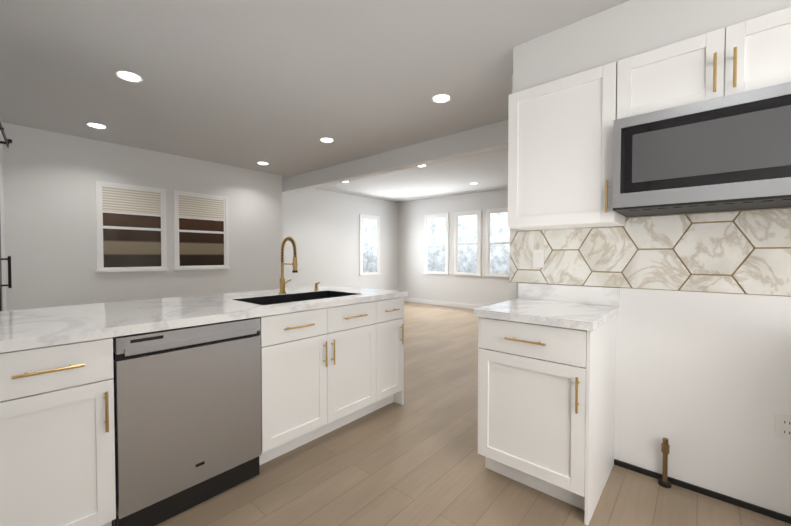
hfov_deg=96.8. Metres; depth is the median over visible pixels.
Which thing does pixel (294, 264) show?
faucet
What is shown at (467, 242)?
window
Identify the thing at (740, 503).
baseboard
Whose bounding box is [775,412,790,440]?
outlet
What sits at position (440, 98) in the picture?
recessed light
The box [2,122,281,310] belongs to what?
wall
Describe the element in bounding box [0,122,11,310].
barn door
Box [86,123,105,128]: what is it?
recessed light
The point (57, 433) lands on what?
base cabinet
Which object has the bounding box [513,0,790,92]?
soffit
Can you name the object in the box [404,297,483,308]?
baseboard
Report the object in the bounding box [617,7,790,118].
upper cabinet
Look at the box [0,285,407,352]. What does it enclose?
countertop
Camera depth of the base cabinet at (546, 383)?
1.74 m
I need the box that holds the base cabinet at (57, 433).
[0,337,115,525]
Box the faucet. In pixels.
[278,237,297,293]
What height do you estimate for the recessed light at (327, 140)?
0.006 m
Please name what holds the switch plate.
attached to the tile backsplash
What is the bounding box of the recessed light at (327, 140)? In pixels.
[321,138,333,142]
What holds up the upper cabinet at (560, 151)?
attached to the wall at (513, 293)
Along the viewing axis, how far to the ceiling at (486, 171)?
6.53 m
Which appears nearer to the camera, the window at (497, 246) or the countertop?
the countertop
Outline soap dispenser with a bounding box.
[314,282,319,290]
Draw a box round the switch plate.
[533,250,543,267]
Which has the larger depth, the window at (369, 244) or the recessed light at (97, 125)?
the window at (369, 244)
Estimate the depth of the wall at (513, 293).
2.39 m
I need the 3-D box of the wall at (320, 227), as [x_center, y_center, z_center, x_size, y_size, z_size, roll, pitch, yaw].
[-1.300,-0.265,7.889,0.140,2.600,4.290,1,2,41]
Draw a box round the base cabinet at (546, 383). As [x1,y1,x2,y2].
[473,283,619,525]
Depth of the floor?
1.86 m
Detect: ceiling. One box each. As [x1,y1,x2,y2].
[0,0,628,178]
[315,147,507,202]
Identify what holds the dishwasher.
in the base cabinet at (57, 433)
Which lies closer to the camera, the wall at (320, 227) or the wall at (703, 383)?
the wall at (703, 383)
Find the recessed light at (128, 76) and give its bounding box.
[115,71,142,81]
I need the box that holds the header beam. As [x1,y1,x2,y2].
[282,120,507,194]
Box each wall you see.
[0,118,5,310]
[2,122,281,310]
[282,188,397,289]
[398,189,509,305]
[509,74,790,516]
[614,288,790,515]
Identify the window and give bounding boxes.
[95,181,168,272]
[173,190,229,269]
[359,214,380,274]
[424,213,448,274]
[453,210,481,275]
[485,207,509,276]
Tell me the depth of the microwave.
1.46 m
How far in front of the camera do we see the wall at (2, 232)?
3.15 m
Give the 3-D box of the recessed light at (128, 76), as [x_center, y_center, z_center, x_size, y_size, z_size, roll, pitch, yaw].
[-1.835,-1.284,2.418,0.150,0.006,0.150,1,2,41]
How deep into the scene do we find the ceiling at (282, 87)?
2.34 m
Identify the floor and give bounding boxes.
[155,301,790,525]
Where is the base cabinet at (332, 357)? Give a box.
[316,297,403,417]
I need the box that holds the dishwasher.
[112,317,260,525]
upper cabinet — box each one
[508,61,624,230]
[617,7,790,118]
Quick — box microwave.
[613,82,790,216]
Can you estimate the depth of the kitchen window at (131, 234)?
3.98 m
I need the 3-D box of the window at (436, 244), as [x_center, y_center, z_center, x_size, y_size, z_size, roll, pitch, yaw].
[0.987,-0.460,8.527,0.724,1.458,0.034,1,2,41]
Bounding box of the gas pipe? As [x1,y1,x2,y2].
[658,438,671,487]
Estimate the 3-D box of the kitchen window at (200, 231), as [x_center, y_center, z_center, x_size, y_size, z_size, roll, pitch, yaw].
[-2.500,-0.407,4.552,0.034,0.983,0.674,1,2,41]
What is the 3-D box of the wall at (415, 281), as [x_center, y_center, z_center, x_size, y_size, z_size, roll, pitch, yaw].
[3.583,-0.233,6.381,9.200,2.600,0.140,1,2,41]
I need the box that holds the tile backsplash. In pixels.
[510,208,790,296]
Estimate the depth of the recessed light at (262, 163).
4.70 m
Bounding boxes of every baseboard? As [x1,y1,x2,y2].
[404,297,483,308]
[614,459,790,523]
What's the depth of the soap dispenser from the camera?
2.90 m
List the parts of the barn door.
barn door rail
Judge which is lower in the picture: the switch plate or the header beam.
the switch plate
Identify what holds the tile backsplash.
attached to the wall at (513, 293)
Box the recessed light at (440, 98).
[432,94,450,102]
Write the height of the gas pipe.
0.245 m
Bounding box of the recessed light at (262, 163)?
[257,162,268,164]

